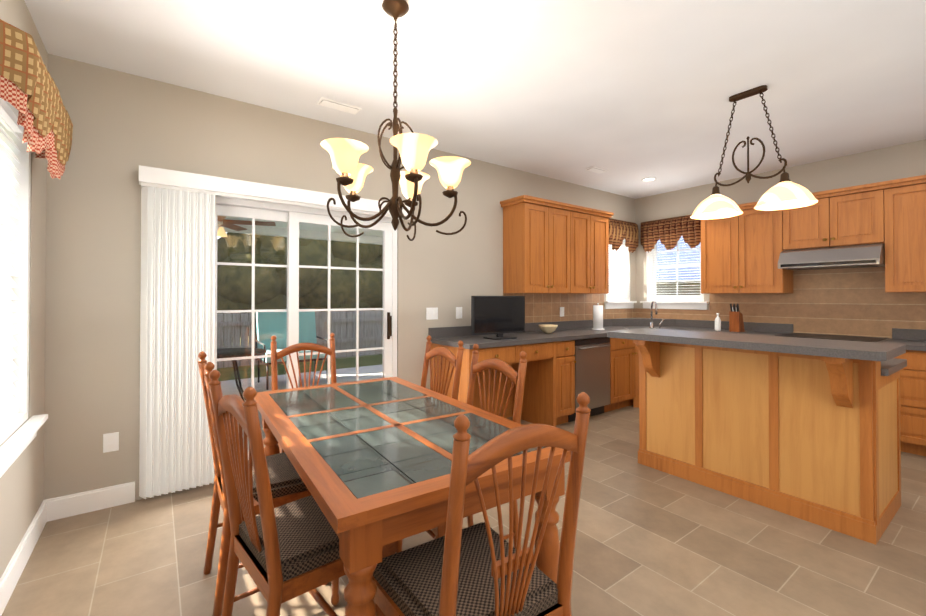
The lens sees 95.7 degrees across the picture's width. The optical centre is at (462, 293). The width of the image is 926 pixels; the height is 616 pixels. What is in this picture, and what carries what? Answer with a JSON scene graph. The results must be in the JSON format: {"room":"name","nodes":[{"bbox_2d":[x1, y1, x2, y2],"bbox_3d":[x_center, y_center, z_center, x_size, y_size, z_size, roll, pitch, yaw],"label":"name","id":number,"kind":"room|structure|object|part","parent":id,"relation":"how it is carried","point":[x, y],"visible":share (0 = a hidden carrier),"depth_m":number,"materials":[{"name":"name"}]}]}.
{"room":"eat-in kitchen","nodes":[
{"label":"eat-in kitchen","id":0,"kind":"room"},
{"bbox_2d":[0,0,47,577],"bbox_3d":[-0.923,-0.063,0.232,0.180,2.740,5.380,0,-1,-36],"label":"wall","id":1,"kind":"structure","parent":0,"point":[21,489],"depth_m":2.19,"materials":[{"name":"paint"}]},
{"bbox_2d":[0,100,30,444],"bbox_3d":[-2.049,-0.129,1.787,0.146,1.532,0.812,0,-1,-36],"label":"window","id":2,"kind":"structure","parent":1,"relation":"in","point":[21,325],"depth_m":2.11,"materials":[{"name":"white"}]},
{"bbox_2d":[0,98,22,427],"bbox_3d":[-2.027,-0.128,1.803,0.050,1.451,0.724,0,-1,-36],"label":"window blind","id":3,"kind":"object","parent":2,"relation":"attached to","point":[8,342],"visible":1,"depth_m":1.98,"materials":[{"name":"white"}]},
{"bbox_2d":[0,414,47,477],"bbox_3d":[-1.963,0.690,1.843,0.059,0.103,0.940,0,-1,-36],"label":"window sill","id":4,"kind":"structure","parent":1,"relation":"attached to","point":[16,443],"depth_m":1.86,"materials":[{"name":"white"}]},
{"bbox_2d":[0,499,48,615],"bbox_3d":[-0.906,1.246,0.362,0.016,0.125,5.170,0,-1,-36],"label":"baseboard","id":5,"kind":"structure","parent":1,"relation":"attached to","point":[11,575],"depth_m":1.99,"materials":[{"name":"white wood"}]},
{"bbox_2d":[0,19,72,178],"bbox_3d":[-1.915,-0.785,1.879,0.157,0.426,0.940,0,-1,-36],"label":"valance","id":6,"kind":"object","parent":1,"relation":"attached to","point":[29,90],"visible":1,"depth_m":1.63,"materials":[{"name":"fabric"}]},
{"bbox_2d":[44,54,635,500],"bbox_3d":[-0.018,-0.026,4.346,6.510,2.740,0.180,0,-1,-36],"label":"wall","id":7,"kind":"structure","parent":0,"point":[126,126],"depth_m":2.71,"materials":[{"name":"paint"}]},
{"bbox_2d":[49,481,134,520],"bbox_3d":[-2.257,1.266,2.567,0.390,0.125,0.016,0,-1,-36],"label":"baseboard","id":8,"kind":"structure","parent":7,"relation":"attached to","point":[56,508],"depth_m":2.55,"materials":[{"name":"white wood"}]},
{"bbox_2d":[103,432,118,452],"bbox_3d":[-2.198,0.929,2.617,0.075,0.115,0.008,0,-1,-36],"label":"electrical outlet","id":9,"kind":"object","parent":7,"relation":"attached to","point":[110,442],"visible":1,"depth_m":2.62,"materials":[{"name":"white plastic"}]},
{"bbox_2d":[139,165,409,498],"bbox_3d":[-1.275,0.252,3.241,1.960,2.105,0.101,0,-1,-36],"label":"vertical blind","id":10,"kind":"object","parent":7,"relation":"attached to","point":[177,315],"visible":1,"depth_m":2.77,"materials":[{"name":"white"}]},
{"bbox_2d":[154,196,396,495],"bbox_3d":[-1.345,0.322,3.320,1.792,2.026,0.157,0,-1,-36],"label":"sliding door","id":11,"kind":"structure","parent":7,"relation":"in","point":[292,217],"depth_m":3.33,"materials":[{"name":"white plastic"}]},
{"bbox_3d":[-1.683,0.325,3.094,0.891,1.942,0.092,0,-1,-36],"label":"panel","id":12,"kind":"part","parent":11,"relation":"part of","materials":[{"name":"glass"}]},
{"bbox_3d":[-0.999,0.329,3.534,0.891,1.942,0.092,0,-1,-36],"label":"panel","id":13,"kind":"part","parent":11,"relation":"part of","materials":[{"name":"white plastic"}]},
{"bbox_2d":[426,307,437,319],"bbox_3d":[-0.295,0.191,4.020,0.128,0.115,0.012,0,-1,-36],"label":"light switch","id":14,"kind":"object","parent":7,"relation":"attached to","point":[431,313],"visible":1,"depth_m":4.01,"materials":[{"name":"white plastic"}]},
{"bbox_2d":[456,307,461,318],"bbox_3d":[-0.038,0.193,4.210,0.075,0.115,0.008,0,-1,-36],"label":"outlet","id":15,"kind":"object","parent":7,"relation":"attached to","point":[458,312],"visible":1,"depth_m":4.20,"materials":[{"name":"white plastic"}]},
{"bbox_2d":[500,199,571,290],"bbox_3d":[0.824,-0.486,4.647,0.720,0.964,0.331,0,-1,-36],"label":"upper cabinet","id":16,"kind":"object","parent":7,"relation":"attached to","point":[537,234],"depth_m":4.48,"materials":[{"name":"brown wood"}]},
{"bbox_2d":[572,207,611,290],"bbox_3d":[1.405,-0.482,5.073,0.720,0.964,0.331,0,-1,-36],"label":"upper cabinet","id":17,"kind":"object","parent":7,"relation":"attached to","point":[590,229],"depth_m":4.93,"materials":[{"name":"brown wood"}]},
{"bbox_2d":[604,239,636,308],"bbox_3d":[2.148,-0.325,5.884,0.700,1.066,0.210,0,-1,-36],"label":"window","id":18,"kind":"structure","parent":7,"relation":"in","point":[620,300],"depth_m":5.94,"materials":[{"name":"white"}]},
{"bbox_2d":[608,239,626,296],"bbox_3d":[2.145,-0.381,5.889,0.484,0.870,0.050,0,-1,-36],"label":"blind","id":19,"kind":"object","parent":18,"relation":"attached to","point":[622,276],"depth_m":5.94,"materials":[{"name":"white"}]},
{"bbox_3d":[2.129,-0.377,5.910,0.572,0.962,0.146,0,-1,-36],"label":"frame","id":20,"kind":"part","parent":18,"relation":"part of","materials":[{"name":"white"}]},
{"bbox_3d":[2.193,0.156,5.819,0.700,0.103,0.059,0,-1,-36],"label":"sill","id":21,"kind":"part","parent":18,"relation":"part of","materials":[{"name":"white"}]},
{"bbox_2d":[609,218,638,252],"bbox_3d":[2.220,-0.797,5.829,0.786,0.452,0.083,0,-1,-36],"label":"valance","id":22,"kind":"object","parent":7,"relation":"attached to","point":[620,231],"visible":0.88,"depth_m":5.80,"materials":[{"name":"fabric"}]},
{"bbox_2d":[1,405,925,615],"bbox_3d":[1.574,1.385,2.165,6.510,0.120,5.560,0,-1,-36],"label":"floor","id":23,"kind":"structure","parent":0,"point":[649,541],"depth_m":2.11,"materials":[{"name":"tile"}]},
{"bbox_2d":[198,351,327,615],"bbox_3d":[-0.926,0.798,1.947,0.504,1.052,0.450,0,-1,-35],"label":"chair","id":24,"kind":"object","parent":23,"relation":"on","point":[287,484],"visible":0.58,"depth_m":1.84,"materials":[{"name":"brown wood"}]},
{"bbox_2d":[208,370,396,615],"bbox_3d":[-0.573,0.794,1.492,0.504,1.052,0.450,0,-1,-43],"label":"chair","id":25,"kind":"object","parent":23,"relation":"on","point":[286,552],"visible":0.9,"depth_m":1.35,"materials":[{"name":"brown wood"}]},
{"bbox_2d":[270,333,336,452],"bbox_3d":[-0.978,0.805,2.717,0.450,1.052,0.504,0,-1,-33],"label":"chair","id":26,"kind":"object","parent":23,"relation":"on","point":[289,350],"visible":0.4,"depth_m":2.88,"materials":[{"name":"brown wood"}]},
{"bbox_2d":[254,377,570,615],"bbox_3d":[-0.385,0.943,1.952,0.890,0.760,1.630,0,-1,-33],"label":"dining table","id":27,"kind":"object","parent":23,"relation":"on","point":[371,460],"visible":0.77,"depth_m":1.47,"materials":[{"name":"brown wood"}]},
{"bbox_2d":[420,335,463,399],"bbox_3d":[-0.315,0.803,2.516,0.504,1.052,0.450,0,-1,-33],"label":"chair","id":28,"kind":"object","parent":23,"relation":"on","point":[450,356],"visible":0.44,"depth_m":2.60,"materials":[{"name":"brown wood"}]},
{"bbox_2d":[396,344,526,552],"bbox_3d":[-0.016,0.799,2.016,0.504,1.052,0.450,0,-1,-33],"label":"chair","id":29,"kind":"object","parent":23,"relation":"on","point":[510,373],"visible":0.31,"depth_m":2.06,"materials":[{"name":"brown wood"}]},
{"bbox_2d":[428,291,519,417],"bbox_3d":[0.085,0.665,3.895,0.550,1.350,0.651,0,-1,-36],"label":"base cabinet","id":30,"kind":"object","parent":23,"relation":"on","point":[507,350],"depth_m":3.89,"materials":[{"name":"brown wood"}]},
{"bbox_2d":[471,296,524,339],"bbox_3d":[0.354,0.223,3.984,0.600,0.405,0.206,0,-1,-36],"label":"tv monitor","id":31,"kind":"object","parent":30,"relation":"on","point":[498,316],"visible":1,"depth_m":3.96,"materials":[{"name":"black plastic"}]},
{"bbox_2d":[372,392,590,615],"bbox_3d":[0.032,0.792,1.209,0.450,1.052,0.504,0,-1,-33],"label":"chair","id":32,"kind":"object","parent":23,"relation":"on","point":[482,569],"visible":0.98,"depth_m":1.10,"materials":[{"name":"brown wood"}]},
{"bbox_2d":[520,291,559,426],"bbox_3d":[0.520,0.667,4.214,0.530,1.350,0.651,0,-1,-36],"label":"base cabinet","id":33,"kind":"object","parent":23,"relation":"on","point":[541,396],"depth_m":4.29,"materials":[{"name":"brown wood"}]},
{"bbox_2d":[539,324,557,333],"bbox_3d":[0.926,0.386,4.552,0.210,0.090,0.210,0,-1,-36],"label":"bowl","id":34,"kind":"object","parent":33,"relation":"on","point":[548,328],"visible":1,"depth_m":4.49,"materials":[{"name":"beige ceramic"}]},
{"bbox_2d":[560,291,579,423],"bbox_3d":[0.859,0.670,4.463,0.311,1.350,0.651,0,-1,-36],"label":"base cabinet","id":35,"kind":"object","parent":23,"relation":"on","point":[570,300],"depth_m":4.32,"materials":[{"name":"brown wood"}]},
{"bbox_2d":[560,307,563,316],"bbox_3d":[1.210,0.221,5.112,0.075,0.115,0.008,0,-1,-36],"label":"outlet","id":36,"kind":"object","parent":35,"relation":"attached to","point":[561,311],"visible":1,"depth_m":5.10,"materials":[{"name":"white plastic"}]},
{"bbox_2d":[580,291,615,416],"bbox_3d":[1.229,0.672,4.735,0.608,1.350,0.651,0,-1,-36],"label":"dishwasher","id":37,"kind":"object","parent":23,"relation":"on","point":[597,350],"depth_m":4.63,"materials":[{"name":"grey metal"}]},
{"bbox_2d":[592,303,604,329],"bbox_3d":[1.635,0.273,5.074,0.150,0.325,0.150,0,-1,-36],"label":"paper towel holder","id":38,"kind":"object","parent":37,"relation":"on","point":[597,316],"visible":0.98,"depth_m":5.03,"materials":[{"name":"white paper"}]},
{"bbox_2d":[616,308,655,408],"bbox_3d":[1.828,0.676,5.175,0.878,1.350,0.651,0,-1,-36],"label":"base cabinet","id":39,"kind":"object","parent":23,"relation":"on","point":[636,318],"depth_m":4.94,"materials":[{"name":"brown wood"}]},
{"bbox_2d":[649,301,663,327],"bbox_3d":[2.414,0.261,5.259,0.261,0.352,0.183,0,-1,-36],"label":"faucet","id":40,"kind":"object","parent":39,"relation":"on","point":[651,323],"visible":1,"depth_m":5.30,"materials":[{"name":"silver metal"}]},
{"bbox_2d":[680,291,719,331],"bbox_3d":[2.951,0.237,4.938,0.651,0.477,0.452,0,-1,-36],"label":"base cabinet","id":41,"kind":"object","parent":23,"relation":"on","point":[690,320],"depth_m":5.28,"materials":[{"name":"tile"}]},
{"bbox_2d":[715,313,720,330],"bbox_3d":[3.002,0.331,4.936,0.064,0.205,0.064,0,-1,-36],"label":"soap bottle","id":42,"kind":"object","parent":41,"relation":"on","point":[717,323],"visible":1,"depth_m":4.91,"materials":[{"name":"white plastic"}]},
{"bbox_2d":[720,291,795,334],"bbox_3d":[3.219,0.234,4.573,0.651,0.477,0.453,0,-1,-36],"label":"backsplash","id":43,"kind":"structure","parent":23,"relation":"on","point":[763,312],"depth_m":4.79,"materials":[{"name":"tile"}]},
{"bbox_2d":[729,303,744,331],"bbox_3d":[3.120,0.272,4.775,0.159,0.320,0.100,0,-1,-36],"label":"knife block","id":44,"kind":"object","parent":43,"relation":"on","point":[736,323],"visible":1,"depth_m":4.73,"materials":[{"name":"brown wood"}]},
{"bbox_2d":[633,340,902,544],"bbox_3d":[1.987,0.833,2.914,0.945,0.997,1.354,0,-1,-36],"label":"kitchen island","id":45,"kind":"object","parent":23,"relation":"on","point":[807,429],"depth_m":2.57,"materials":[{"name":"brown wood"}]},
{"bbox_2d":[607,328,905,363],"bbox_3d":[1.800,0.311,2.806,0.600,0.045,1.550,0,-1,-36],"label":"island countertop","id":46,"kind":"structure","parent":45,"relation":"on","point":[841,349],"depth_m":2.50,"materials":[{"name":"grey stone"}]},
{"bbox_2d":[883,360,906,375],"bbox_3d":[2.147,0.438,3.028,0.604,0.040,1.400,0,-1,-36],"label":"island countertop","id":47,"kind":"structure","parent":45,"relation":"on","point":[894,368],"depth_m":2.43,"materials":[{"name":"grey stone"}]},
{"bbox_2d":[768,331,875,341],"bbox_3d":[3.567,0.883,4.068,0.630,0.917,0.756,0,-1,-36],"label":"base cabinet","id":48,"kind":"object","parent":23,"relation":"on","point":[802,334],"depth_m":4.10,"materials":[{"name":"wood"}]},
{"bbox_2d":[775,333,891,341],"bbox_3d":[3.557,0.870,4.061,0.656,0.903,0.756,0,-1,-36],"label":"range","id":49,"kind":"object","parent":48,"relation":"in","point":[865,337],"depth_m":4.08,"materials":[{"name":"black glass"}]},
{"bbox_2d":[876,291,925,354],"bbox_3d":[4.047,0.224,3.447,0.651,0.477,0.815,0,-1,-36],"label":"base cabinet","id":50,"kind":"object","parent":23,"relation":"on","point":[900,315],"depth_m":3.89,"materials":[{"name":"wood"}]},
{"bbox_2d":[895,351,925,455],"bbox_3d":[4.059,0.899,3.451,0.620,0.873,0.817,0,-1,-36],"label":"base cabinet","id":51,"kind":"object","parent":23,"relation":"on","point":[913,376],"depth_m":3.44,"materials":[{"name":"brown wood"}]},
{"bbox_2d":[24,0,925,198],"bbox_3d":[1.574,-1.475,2.191,6.510,0.120,5.560,0,-1,-36],"label":"ceiling","id":52,"kind":"structure","parent":0,"point":[629,95],"depth_m":2.64,"materials":[{"name":"paint"}]},
{"bbox_2d":[317,97,361,114],"bbox_3d":[-0.924,-1.398,3.134,0.300,0.015,0.120,0,-1,-36],"label":"ceiling vent","id":53,"kind":"object","parent":52,"relation":"in","point":[337,105],"visible":0.96,"depth_m":3.12,"materials":[{"name":"white plastic"}]},
{"bbox_2d":[320,0,470,240],"bbox_3d":[-0.336,-0.854,2.033,0.714,1.124,0.717,0,-1,-36],"label":"chandelier","id":54,"kind":"object","parent":52,"relation":"hanging from","point":[414,149],"visible":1,"depth_m":2.02,"materials":[{"name":"brown metal"}]},
{"bbox_2d":[585,166,607,173],"bbox_3d":[1.497,-1.384,4.702,0.260,0.015,0.120,0,-1,-36],"label":"ceiling vent","id":55,"kind":"object","parent":52,"relation":"in","point":[596,169],"visible":0.96,"depth_m":4.68,"materials":[{"name":"white plastic"}]},
{"bbox_2d":[641,177,656,181],"bbox_3d":[2.257,-1.386,5.086,0.170,0.005,0.170,0,-1,-36],"label":"recessed light","id":56,"kind":"object","parent":52,"relation":"in","point":[649,179],"visible":0.98,"depth_m":5.09,"materials":[{"name":"white plastic"}]},
{"bbox_2d":[690,85,817,219],"bbox_3d":[1.992,-0.993,2.927,0.336,0.829,0.753,0,-1,-36],"label":"pendant light","id":57,"kind":"object","parent":52,"relation":"hanging from","point":[785,192],"visible":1,"depth_m":2.90,"materials":[{"name":"white glass"}]},
{"bbox_3d":[1.992,-1.063,2.928,0.070,0.689,0.481,0,-1,-36],"label":"frame","id":58,"kind":"part","parent":57,"relation":"part of","materials":[{"name":"brown metal"}]},
{"bbox_2d":[635,139,925,309],"bbox_3d":[4.178,-0.029,3.979,0.180,2.740,5.380,0,-1,-36],"label":"wall","id":59,"kind":"structure","parent":0,"point":[906,160],"depth_m":4.53,"materials":[{"name":"paint"}]},
{"bbox_2d":[640,215,700,252],"bbox_3d":[2.796,-0.800,5.639,0.083,0.449,0.910,0,-1,-36],"label":"valance","id":60,"kind":"object","parent":59,"relation":"attached to","point":[668,232],"visible":0.81,"depth_m":5.62,"materials":[{"name":"fabric"}]},
{"bbox_2d":[640,239,708,309],"bbox_3d":[2.875,-0.327,5.680,0.210,1.066,0.900,0,-1,-36],"label":"window","id":61,"kind":"structure","parent":59,"relation":"in","point":[677,301],"depth_m":5.71,"materials":[{"name":"white"}]},
{"bbox_3d":[2.814,0.154,5.631,0.059,0.103,0.900,0,-1,-36],"label":"sill","id":62,"kind":"part","parent":61,"relation":"part of","materials":[{"name":"white"}]},
{"bbox_2d":[651,241,700,296],"bbox_3d":[2.879,-0.383,5.683,0.050,0.870,0.684,0,-1,-36],"label":"blind","id":63,"kind":"object","parent":61,"relation":"attached to","point":[653,253],"depth_m":5.72,"materials":[{"name":"white"}]},
{"bbox_2d":[701,201,775,290],"bbox_3d":[3.160,-0.499,4.791,0.496,0.994,0.863,0,-1,-36],"label":"upper cabinet","id":64,"kind":"object","parent":59,"relation":"attached to","point":[738,253],"depth_m":4.70,"materials":[{"name":"brown wood"}]},
{"bbox_2d":[776,183,879,294],"bbox_3d":[3.642,-0.505,4.136,0.496,0.994,0.764,0,-1,-36],"label":"upper cabinet","id":65,"kind":"object","parent":59,"relation":"attached to","point":[847,263],"depth_m":4.12,"materials":[{"name":"brown wood"}]},
{"bbox_2d":[778,243,884,269],"bbox_3d":[3.641,-0.353,4.133,0.499,0.199,0.750,0,-1,-36],"label":"range hood","id":66,"kind":"object","parent":65,"relation":"in","point":[842,256],"depth_m":4.01,"materials":[{"name":"silver metal"}]},
{"bbox_2d":[876,175,925,290],"bbox_3d":[4.136,-0.511,3.464,0.496,0.994,0.903,0,-1,-36],"label":"upper cabinet","id":67,"kind":"object","parent":59,"relation":"attached to","point":[900,203],"depth_m":3.69,"materials":[{"name":"brown wood"}]},
{"label":"outside","id":68,"kind":"structure","parent":0,"visible":0},
{"bbox_2d":[217,336,381,380],"bbox_3d":[-1.374,1.620,9.428,70.000,0.140,70.000,0,-1,-36],"label":"ground","id":69,"kind":"structure","parent":68,"point":[243,370],"depth_m":8.89,"materials":[{"name":"green plant"}]},
{"bbox_2d":[217,310,382,367],"bbox_3d":[-3.880,0.934,5.160,14.900,1.155,7.120,0,-1,-36],"label":"fence","id":70,"kind":"object","parent":69,"relation":"on","point":[226,328],"depth_m":10.13,"materials":[{"name":"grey wood"}]},
{"bbox_2d":[217,232,382,343],"bbox_3d":[-7.921,-1.802,9.364,20.912,6.703,4.121,0,-1,-36],"label":"trees","id":71,"kind":"object","parent":69,"relation":"on","point":[308,256],"depth_m":10.51,"materials":[{"name":"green plant"}]},
{"bbox_2d":[221,365,381,449],"bbox_3d":[-2.492,1.441,5.123,6.100,0.140,4.017,0,-1,-36],"label":"patio slab","id":72,"kind":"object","parent":69,"relation":"on","point":[364,369],"depth_m":6.68,"materials":[{"name":"concrete"}]},
{"bbox_2d":[217,309,326,401],"bbox_3d":[-2.668,0.809,5.668,2.013,1.137,2.421,0,-1,-36],"label":"patio furniture","id":73,"kind":"object","parent":72,"relation":"on","point":[309,318],"depth_m":6.56,"materials":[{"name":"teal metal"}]},
{"bbox_2d":[218,217,382,244],"bbox_3d":[-2.091,0.053,5.502,5.020,2.638,4.100,0,-1,-36],"label":"porch roof","id":74,"kind":"structure","parent":72,"relation":"on","point":[319,233],"depth_m":7.37,"materials":[{"name":"white"}]},
{"bbox_2d":[217,216,275,236],"bbox_3d":[-2.773,-0.902,4.686,1.235,0.498,1.180,0,-1,-36],"label":"fan","id":75,"kind":"object","parent":74,"relation":"hanging from","point":[222,222],"depth_m":4.81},
{"bbox_2d":[609,236,699,294],"bbox_3d":[6.525,-0.345,13.388,7.800,3.860,13.600,0,-1,-36],"label":"neighbouring house","id":76,"kind":"structure","parent":69,"relation":"on","point":[671,257],"depth_m":9.96,"materials":[{"name":"vinyl siding"},{"name":"shingle"}]}
]}

